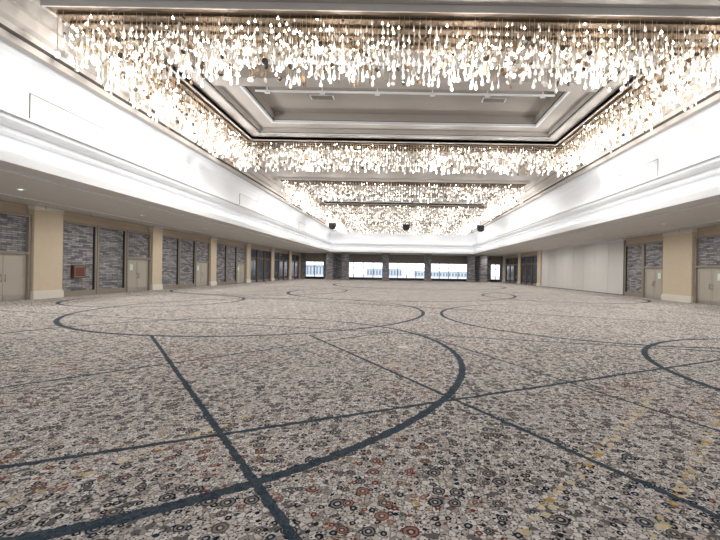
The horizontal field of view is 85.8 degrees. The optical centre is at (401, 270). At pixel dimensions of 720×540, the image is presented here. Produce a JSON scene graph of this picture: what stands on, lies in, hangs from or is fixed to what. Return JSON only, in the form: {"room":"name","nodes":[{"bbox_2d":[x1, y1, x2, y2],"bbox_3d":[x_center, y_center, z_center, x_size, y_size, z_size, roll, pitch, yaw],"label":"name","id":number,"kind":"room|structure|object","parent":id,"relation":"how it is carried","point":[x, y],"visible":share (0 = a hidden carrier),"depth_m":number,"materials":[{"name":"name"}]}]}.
{"room":"event hall","nodes":[
{"label":"event hall","id":0,"kind":"room"},
{"bbox_2d":[0,200,300,277],"bbox_3d":[-18.535,-1.081,31.000,0.300,4.950,78.000,1,0,0],"label":"wall","id":1,"kind":"structure","parent":0,"point":[3,206],"depth_m":25.19,"materials":[{"name":"beige paint"}]},
{"bbox_2d":[0,211,31,300],"bbox_3d":[-18.282,-0.667,17.650,0.220,4.130,2.400,1,0,0],"label":"door","id":2,"kind":"structure","parent":1,"relation":"in","point":[15,228],"depth_m":18.21,"materials":[{"name":"wood"}]},
{"bbox_2d":[28,205,63,299],"bbox_3d":[-18.197,-0.925,19.700,0.380,4.650,1.680,1,0,0],"label":"pilaster","id":3,"kind":"object","parent":1,"relation":"attached to","point":[46,226],"visible":0.96,"depth_m":19.54,"materials":[{"name":"beige paint"}]},
{"bbox_2d":[62,220,96,296],"bbox_3d":[-18.291,-0.667,21.750,0.200,4.130,2.400,1,0,0],"label":"wall panel","id":4,"kind":"object","parent":1,"relation":"attached to","point":[79,239],"visible":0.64,"depth_m":21.84,"materials":[{"name":"grey stone"}]},
{"bbox_2d":[71,265,85,277],"bbox_3d":[-18.228,0.039,21.700,0.190,0.720,0.800,1,0,0],"label":"upper cabinet","id":5,"kind":"object","parent":4,"relation":"attached to","point":[77,271],"visible":1,"depth_m":21.58,"materials":[{"name":"brown wood"}]},
{"bbox_2d":[96,225,126,293],"bbox_3d":[-18.291,-0.667,24.200,0.200,4.130,2.400,1,0,0],"label":"wall panel","id":6,"kind":"object","parent":1,"relation":"attached to","point":[111,242],"visible":0.84,"depth_m":24.23,"materials":[{"name":"grey"}]},
{"bbox_2d":[126,230,150,291],"bbox_3d":[-18.282,-0.667,26.650,0.220,4.130,2.400,1,0,0],"label":"door","id":7,"kind":"structure","parent":1,"relation":"in","point":[138,272],"depth_m":26.72,"materials":[{"name":"wood"}]},
{"bbox_2d":[1,202,300,253],"bbox_3d":[-17.786,-3.144,31.000,0.030,0.200,78.000,1,0,0],"label":"trim","id":8,"kind":"structure","parent":1,"relation":"attached to","point":[1,202],"depth_m":23.35,"materials":[{"name":"silver metal"}]},
{"bbox_2d":[149,226,162,289],"bbox_3d":[-18.197,-0.925,28.450,0.380,4.650,1.180,1,0,0],"label":"pilaster","id":9,"kind":"object","parent":1,"relation":"attached to","point":[156,234],"visible":0.95,"depth_m":28.31,"materials":[{"name":"beige paint"}]},
{"bbox_2d":[162,235,179,288],"bbox_3d":[-18.291,-0.667,30.250,0.200,4.130,2.400,1,0,0],"label":"wall panel","id":10,"kind":"object","parent":1,"relation":"attached to","point":[170,245],"visible":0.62,"depth_m":30.44,"materials":[{"name":"grey stone"}]},
{"bbox_2d":[179,238,195,287],"bbox_3d":[-18.291,-0.667,32.700,0.200,4.130,2.400,1,0,0],"label":"wall panel","id":11,"kind":"object","parent":1,"relation":"attached to","point":[187,253],"visible":0.85,"depth_m":32.81,"materials":[{"name":"grey"}]},
{"bbox_2d":[195,240,209,286],"bbox_3d":[-18.282,-0.667,35.150,0.220,4.130,2.400,1,0,0],"label":"door","id":12,"kind":"structure","parent":1,"relation":"in","point":[202,247],"depth_m":35.29,"materials":[{"name":"wood"}]},
{"bbox_2d":[208,237,216,285],"bbox_3d":[-18.197,-0.925,36.950,0.380,4.650,1.180,1,0,0],"label":"pilaster","id":13,"kind":"object","parent":1,"relation":"attached to","point":[213,242],"visible":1,"depth_m":36.76,"materials":[{"name":"beige paint"}]},
{"bbox_2d":[216,243,226,284],"bbox_3d":[-18.291,-0.667,38.750,0.200,4.130,2.400,1,0,0],"label":"wall panel","id":14,"kind":"object","parent":1,"relation":"attached to","point":[221,264],"visible":0.66,"depth_m":39.07,"materials":[{"name":"grey stone"}]},
{"bbox_2d":[226,245,236,283],"bbox_3d":[-18.291,-0.667,41.200,0.200,4.130,2.400,1,0,0],"label":"wall panel","id":15,"kind":"object","parent":1,"relation":"attached to","point":[231,278],"visible":0.92,"depth_m":41.38,"materials":[{"name":"grey stone"}]},
{"bbox_2d":[237,246,245,282],"bbox_3d":[-18.282,-0.667,43.650,0.220,4.130,2.400,1,0,0],"label":"door","id":16,"kind":"structure","parent":1,"relation":"in","point":[241,251],"depth_m":43.89,"materials":[{"name":"wood"}]},
{"bbox_2d":[245,243,250,282],"bbox_3d":[-18.197,-0.925,45.450,0.380,4.650,1.180,1,0,0],"label":"pilaster","id":17,"kind":"object","parent":1,"relation":"attached to","point":[248,247],"visible":0.91,"depth_m":45.30,"materials":[{"name":"beige paint"}]},
{"bbox_2d":[251,248,257,281],"bbox_3d":[-18.282,-0.667,47.275,0.220,4.130,2.350,1,0,0],"label":"door","id":18,"kind":"structure","parent":1,"relation":"in","point":[254,252],"depth_m":47.73,"materials":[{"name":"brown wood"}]},
{"bbox_2d":[257,249,264,281],"bbox_3d":[-18.282,-0.667,49.725,0.220,4.130,2.350,1,0,0],"label":"door","id":19,"kind":"structure","parent":1,"relation":"in","point":[261,253],"depth_m":50.09,"materials":[{"name":"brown glass"}]},
{"bbox_2d":[264,250,270,281],"bbox_3d":[-18.282,-0.667,52.175,0.220,4.130,2.350,1,0,0],"label":"door","id":20,"kind":"structure","parent":1,"relation":"in","point":[267,271],"depth_m":52.38,"materials":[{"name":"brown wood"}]},
{"bbox_2d":[270,248,274,280],"bbox_3d":[-18.197,-0.925,53.950,0.380,4.650,1.180,1,0,0],"label":"pilaster","id":21,"kind":"object","parent":1,"relation":"attached to","point":[273,249],"visible":0.77,"depth_m":53.74,"materials":[{"name":"beige paint"}]},
{"bbox_2d":[274,252,278,280],"bbox_3d":[-18.282,-0.667,55.775,0.220,4.130,2.350,1,0,0],"label":"door","id":22,"kind":"structure","parent":1,"relation":"in","point":[276,258],"depth_m":56.12,"materials":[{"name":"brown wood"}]},
{"bbox_2d":[279,253,283,279],"bbox_3d":[-18.282,-0.667,58.225,0.220,4.130,2.350,1,0,0],"label":"door","id":23,"kind":"structure","parent":1,"relation":"in","point":[281,255],"depth_m":58.44,"materials":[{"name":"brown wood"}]},
{"bbox_2d":[284,253,288,279],"bbox_3d":[-18.282,-0.667,60.675,0.220,4.130,2.350,1,0,0],"label":"door","id":24,"kind":"structure","parent":1,"relation":"in","point":[286,256],"depth_m":60.97,"materials":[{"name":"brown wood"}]},
{"bbox_2d":[288,251,291,279],"bbox_3d":[-18.197,-0.925,62.450,0.380,4.650,1.180,1,0,0],"label":"pilaster","id":25,"kind":"object","parent":1,"relation":"attached to","point":[289,252],"visible":0.8,"depth_m":62.34,"materials":[{"name":"beige paint"}]},
{"bbox_2d":[291,255,294,278],"bbox_3d":[-18.282,-0.667,64.275,0.220,4.130,2.350,1,0,0],"label":"door","id":26,"kind":"structure","parent":1,"relation":"in","point":[293,256],"depth_m":64.90,"materials":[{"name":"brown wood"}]},
{"bbox_2d":[295,255,298,278],"bbox_3d":[-18.282,-0.667,66.725,0.220,4.130,2.350,1,0,0],"label":"door","id":27,"kind":"structure","parent":1,"relation":"in","point":[296,256],"depth_m":66.88,"materials":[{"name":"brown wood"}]},
{"bbox_2d":[0,279,719,539],"bbox_3d":[-0.030,1.800,31.150,37.400,0.200,78.300,1,0,0],"label":"floor","id":28,"kind":"structure","parent":0,"point":[293,409],"depth_m":4.50,"materials":[{"name":"carpet"}]},
{"bbox_2d":[325,252,333,279],"bbox_3d":[-12.388,-0.830,66.000,1.220,4.650,1.220,1,0,0],"label":"stone column","id":29,"kind":"structure","parent":28,"relation":"on","point":[329,255],"depth_m":65.45,"materials":[{"name":"grey stone"}]},
{"bbox_2d":[341,253,349,279],"bbox_3d":[-9.688,-0.785,66.000,1.220,4.650,1.220,1,0,0],"label":"stone column","id":30,"kind":"structure","parent":28,"relation":"on","point":[345,256],"depth_m":65.45,"materials":[{"name":"grey stone"}]},
{"bbox_2d":[382,253,389,280],"bbox_3d":[-2.789,-0.671,66.000,1.220,4.650,1.220,1,0,0],"label":"stone column","id":31,"kind":"structure","parent":28,"relation":"on","point":[385,260],"depth_m":65.45,"materials":[{"name":"grey stone"}]},
{"bbox_2d":[424,254,431,280],"bbox_3d":[4.410,-0.552,66.000,1.220,4.650,1.220,1,0,0],"label":"stone column","id":32,"kind":"structure","parent":28,"relation":"on","point":[427,259],"depth_m":65.45,"materials":[{"name":"grey stone"}]},
{"bbox_2d":[467,255,474,281],"bbox_3d":[11.809,-0.430,66.000,1.220,4.650,1.220,1,0,0],"label":"stone column","id":33,"kind":"structure","parent":28,"relation":"on","point":[470,258],"depth_m":65.45,"materials":[{"name":"grey stone"}]},
{"bbox_2d":[479,255,487,281],"bbox_3d":[13.908,-0.396,66.000,1.220,4.650,1.220,1,0,0],"label":"stone column","id":34,"kind":"structure","parent":28,"relation":"on","point":[482,258],"depth_m":65.45,"materials":[{"name":"grey stone"}]},
{"bbox_2d":[541,239,625,294],"bbox_3d":[18.288,-0.323,40.940,0.240,4.650,18.520,1,0,0],"label":"wall","id":35,"kind":"structure","parent":28,"relation":"on","point":[599,267],"depth_m":37.73,"materials":[{"name":"paint"}]},
{"bbox_2d":[0,0,719,255],"bbox_3d":[0.091,-5.499,31.000,36.800,5.100,78.000,1,0,0],"label":"ceiling","id":36,"kind":"structure","parent":0,"point":[146,162],"depth_m":18.25,"materials":[{"name":"paint"}]},
{"bbox_2d":[29,93,108,150],"bbox_3d":[-11.806,-5.221,13.850,0.020,0.850,3.300,1,0,0],"label":"access panel","id":37,"kind":"object","parent":36,"relation":"attached to","point":[42,111],"visible":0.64,"depth_m":13.54,"materials":[{"name":"grey"}]},
{"bbox_2d":[0,168,325,252],"bbox_3d":[-14.450,-3.164,31.000,4.400,0.050,78.000,1,0,0],"label":"trim","id":38,"kind":"structure","parent":36,"relation":"attached to","point":[2,169],"depth_m":18.20,"materials":[{"name":"white paint"}]},
{"bbox_2d":[239,194,256,210],"bbox_3d":[-11.806,-5.221,29.650,0.020,0.850,3.300,1,0,0],"label":"access panel","id":39,"kind":"object","parent":36,"relation":"attached to","point":[245,201],"visible":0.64,"depth_m":29.57,"materials":[{"name":"grey"}]},
{"bbox_2d":[299,222,305,230],"bbox_3d":[-11.806,-5.221,45.650,0.020,0.850,3.300,1,0,0],"label":"access panel","id":40,"kind":"object","parent":36,"relation":"attached to","point":[302,226],"visible":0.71,"depth_m":45.64,"materials":[{"name":"grey"}]},
{"bbox_2d":[309,94,334,99],"bbox_3d":[-3.717,-8.085,17.925,1.100,0.055,0.450,1,0,0],"label":"ceiling vent","id":41,"kind":"object","parent":36,"relation":"in","point":[312,96],"visible":0.99,"depth_m":17.91,"materials":[{"name":"white metal"}]},
{"bbox_2d":[329,212,335,228],"bbox_3d":[-8.298,-6.238,46.000,0.840,2.500,0.600,1,0,0],"label":"loudspeaker","id":42,"kind":"object","parent":36,"relation":"hanging from","point":[332,225],"visible":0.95,"depth_m":45.76,"materials":[{"name":"black plastic"}]},
{"bbox_2d":[40,0,719,176],"bbox_3d":[0.107,-6.514,16.850,20.180,1.670,12.480,1,0,0],"label":"crystal chandelier","id":43,"kind":"object","parent":36,"relation":"hanging from","point":[129,32],"visible":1,"depth_m":11.56,"materials":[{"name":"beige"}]},
{"bbox_2d":[322,210,482,234],"bbox_3d":[0.107,-6.514,54.050,20.180,1.670,12.480,1,0,0],"label":"crystal chandelier","id":44,"kind":"object","parent":36,"relation":"hanging from","point":[468,223],"visible":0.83,"depth_m":49.26,"materials":[{"name":"crystal glass"},{"name":"bronze metal"}]},
{"bbox_2d":[277,177,529,219],"bbox_3d":[0.107,-6.514,37.050,20.180,1.670,12.480,1,0,0],"label":"crystal chandelier","id":45,"kind":"object","parent":36,"relation":"hanging from","point":[299,188],"visible":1,"depth_m":32.15,"materials":[{"name":"frosted glass"},{"name":"bronze"},{"name":"plaster"}]},
{"bbox_2d":[255,87,554,97],"bbox_3d":[0.127,-7.719,16.200,12.600,0.660,0.140,1,0,0],"label":"pipe","id":46,"kind":"object","parent":36,"relation":"hanging from","point":[377,93],"visible":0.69,"depth_m":16.16,"materials":[{"name":"white metal"}]},
{"bbox_2d":[341,190,468,193],"bbox_3d":[0.127,-7.719,36.400,12.600,0.660,0.140,1,0,0],"label":"pipe","id":47,"kind":"object","parent":36,"relation":"hanging from","point":[341,190],"visible":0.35,"depth_m":36.36,"materials":[{"name":"metal"}]},
{"bbox_2d":[403,210,409,230],"bbox_3d":[0.501,-6.093,46.000,0.840,2.500,0.600,1,0,0],"label":"loudspeaker","id":48,"kind":"object","parent":36,"relation":"hanging from","point":[406,227],"visible":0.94,"depth_m":45.70,"materials":[{"name":"black plastic"}]},
{"bbox_2d":[477,221,483,231],"bbox_3d":[9.399,-5.946,46.000,0.840,2.500,0.600,1,0,0],"label":"loudspeaker","id":49,"kind":"object","parent":36,"relation":"hanging from","point":[480,228],"visible":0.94,"depth_m":45.70,"materials":[{"name":"black plastic"}]},
{"bbox_2d":[481,97,506,102],"bbox_3d":[4.282,-7.953,17.925,1.100,0.055,0.450,1,0,0],"label":"ceiling vent","id":50,"kind":"object","parent":36,"relation":"in","point":[491,99],"visible":1,"depth_m":17.91,"materials":[{"name":"white metal"}]},
{"bbox_2d":[525,212,537,224],"bbox_3d":[11.971,-4.828,35.650,0.020,0.850,3.300,1,0,0],"label":"access panel","id":51,"kind":"object","parent":36,"relation":"attached to","point":[533,217],"visible":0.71,"depth_m":35.54,"materials":[{"name":"grey"}]},
{"bbox_2d":[477,200,719,255],"bbox_3d":[14.546,-2.685,31.000,4.400,0.050,78.000,1,0,0],"label":"trim","id":52,"kind":"structure","parent":36,"relation":"attached to","point":[719,200],"depth_m":22.88,"materials":[{"name":"white paint"}]},
{"bbox_2d":[618,159,657,189],"bbox_3d":[11.971,-4.828,19.650,0.020,0.850,3.300,1,0,0],"label":"access panel","id":53,"kind":"object","parent":36,"relation":"attached to","point":[647,171],"visible":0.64,"depth_m":19.46,"materials":[{"name":"grey"}]},
{"bbox_2d":[628,225,718,239],"bbox_3d":[17.880,-2.555,11.500,0.030,0.200,39.000,1,0,0],"label":"trim","id":54,"kind":"structure","parent":36,"relation":"attached to","point":[714,225],"depth_m":24.80,"materials":[{"name":"beige wood"}]},
{"bbox_2d":[301,253,502,281],"bbox_3d":[0.013,-0.775,70.150,36.800,4.950,0.300,1,0,0],"label":"wall","id":55,"kind":"structure","parent":0,"point":[337,269],"depth_m":70.00,"materials":[{"name":"stone"}]},
{"bbox_2d":[305,261,323,276],"bbox_3d":[-15.897,-0.337,70.150,3.400,2.850,0.100,1,0,0],"label":"window","id":56,"kind":"structure","parent":55,"relation":"in","point":[314,266],"depth_m":70.10,"materials":[{"name":"grey"}]},
{"bbox_2d":[349,262,381,277],"bbox_3d":[-7.048,-0.191,70.150,7.100,2.850,0.100,1,0,0],"label":"window","id":57,"kind":"structure","parent":55,"relation":"in","point":[363,267],"depth_m":70.10,"materials":[{"name":"grey metal"}]},
{"bbox_2d":[397,263,423,278],"bbox_3d":[0.851,-0.061,70.150,6.700,2.850,0.100,1,0,0],"label":"window","id":58,"kind":"structure","parent":55,"relation":"in","point":[397,263],"depth_m":70.10,"materials":[{"name":"grey glass"}]},
{"bbox_2d":[431,263,448,278],"bbox_3d":[8.500,0.065,70.150,6.800,2.850,0.100,1,0,0],"label":"window","id":59,"kind":"structure","parent":55,"relation":"in","point":[431,263],"depth_m":70.10,"materials":[{"name":"grey"}]},
{"bbox_2d":[490,264,499,279],"bbox_3d":[16.999,0.205,70.150,1.800,2.850,0.100,1,0,0],"label":"window","id":60,"kind":"structure","parent":55,"relation":"in","point":[495,269],"depth_m":70.10,"materials":[{"name":"grey glass"}]},
{"bbox_2d":[507,225,719,258],"bbox_3d":[18.560,-0.469,31.000,0.300,4.950,78.000,1,0,0],"label":"wall","id":61,"kind":"structure","parent":0,"point":[713,230],"depth_m":28.34,"materials":[{"name":"beige paint"}]},
{"bbox_2d":[502,256,506,281],"bbox_3d":[18.218,-0.325,68.500,0.380,4.650,1.480,1,0,0],"label":"pilaster","id":62,"kind":"object","parent":61,"relation":"attached to","point":[504,257],"visible":0.8,"depth_m":67.96,"materials":[{"name":"beige paint"}]},
{"bbox_2d":[505,258,509,282],"bbox_3d":[18.294,-0.063,66.350,0.220,4.130,2.400,1,0,0],"label":"door","id":63,"kind":"structure","parent":61,"relation":"in","point":[507,260],"depth_m":66.73,"materials":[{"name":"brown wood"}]},
{"bbox_2d":[509,258,513,282],"bbox_3d":[18.294,-0.063,63.900,0.220,4.130,2.400,1,0,0],"label":"door","id":64,"kind":"structure","parent":61,"relation":"in","point":[511,274],"depth_m":64.26,"materials":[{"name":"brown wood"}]},
{"bbox_2d":[514,257,517,282],"bbox_3d":[18.294,-0.063,61.450,0.220,4.130,2.400,1,0,0],"label":"door","id":65,"kind":"structure","parent":61,"relation":"in","point":[515,259],"depth_m":61.73,"materials":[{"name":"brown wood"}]},
{"bbox_2d":[517,254,521,283],"bbox_3d":[18.218,-0.325,59.575,0.380,4.650,1.230,1,0,0],"label":"pilaster","id":66,"kind":"object","parent":61,"relation":"attached to","point":[519,255],"visible":0.86,"depth_m":59.26,"materials":[{"name":"beige paint"}]},
{"bbox_2d":[521,257,525,284],"bbox_3d":[18.294,-0.063,57.750,0.220,4.130,2.400,1,0,0],"label":"door","id":67,"kind":"structure","parent":61,"relation":"in","point":[523,259],"depth_m":57.99,"materials":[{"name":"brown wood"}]},
{"bbox_2d":[526,256,531,284],"bbox_3d":[18.294,-0.063,55.300,0.220,4.130,2.400,1,0,0],"label":"door","id":68,"kind":"structure","parent":61,"relation":"in","point":[528,258],"depth_m":55.63,"materials":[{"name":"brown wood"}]},
{"bbox_2d":[531,255,536,285],"bbox_3d":[18.294,-0.063,52.850,0.220,4.130,2.400,1,0,0],"label":"door","id":69,"kind":"structure","parent":61,"relation":"in","point":[534,258],"depth_m":53.21,"materials":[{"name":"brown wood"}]},
{"bbox_2d":[536,251,541,285],"bbox_3d":[18.218,-0.325,50.925,0.380,4.650,1.330,1,0,0],"label":"pilaster","id":70,"kind":"object","parent":61,"relation":"attached to","point":[539,253],"visible":0.86,"depth_m":50.66,"materials":[{"name":"beige paint"}]},
{"bbox_2d":[624,243,642,296],"bbox_3d":[18.303,-0.063,30.325,0.200,4.130,2.350,1,0,0],"label":"wall panel","id":71,"kind":"object","parent":61,"relation":"attached to","point":[633,271],"visible":0.95,"depth_m":30.44,"materials":[{"name":"grey stone"}]},
{"bbox_2d":[642,241,662,298],"bbox_3d":[18.294,-0.063,27.950,0.220,4.130,2.300,1,0,0],"label":"door","id":72,"kind":"structure","parent":61,"relation":"in","point":[652,277],"depth_m":28.10,"materials":[{"name":"wood"}]},
{"bbox_2d":[661,229,697,302],"bbox_3d":[18.218,-0.325,25.375,0.380,4.650,2.730,1,0,0],"label":"pilaster","id":73,"kind":"object","parent":61,"relation":"attached to","point":[678,248],"visible":0.88,"depth_m":25.12,"materials":[{"name":"beige paint"}]},
{"bbox_2d":[694,234,719,305],"bbox_3d":[18.294,-0.063,22.775,0.220,4.130,2.350,1,0,0],"label":"door","id":74,"kind":"structure","parent":61,"relation":"in","point":[707,248],"depth_m":23.07,"materials":[{"name":"wood"}]},
{"label":"outside","id":75,"kind":"structure","parent":0,"visible":0},
{"bbox_2d":[306,274,499,279],"bbox_3d":[-0.032,1.925,125.200,120.000,0.350,109.600,1,0,0],"label":"ground","id":76,"kind":"structure","parent":75,"point":[350,275],"depth_m":113.51,"materials":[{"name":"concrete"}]},
{"bbox_2d":[306,265,323,274],"bbox_3d":[-29.998,-0.370,124.900,14.400,3.250,10.200,1,0,0],"label":"building","id":77,"kind":"structure","parent":76,"relation":"on","point":[309,270],"depth_m":120.01,"materials":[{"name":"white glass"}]},
{"bbox_2d":[366,268,402,275],"bbox_3d":[-6.008,0.426,134.900,12.400,2.450,10.200,1,0,0],"label":"building","id":78,"kind":"structure","parent":76,"relation":"on","point":[369,271],"depth_m":130.01,"materials":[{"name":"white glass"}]},
{"bbox_2d":[413,271,466,276],"bbox_3d":[13.984,1.056,129.900,20.400,1.850,10.200,1,0,0],"label":"building","id":79,"kind":"structure","parent":76,"relation":"on","point":[415,273],"depth_m":125.00,"materials":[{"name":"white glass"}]}
]}

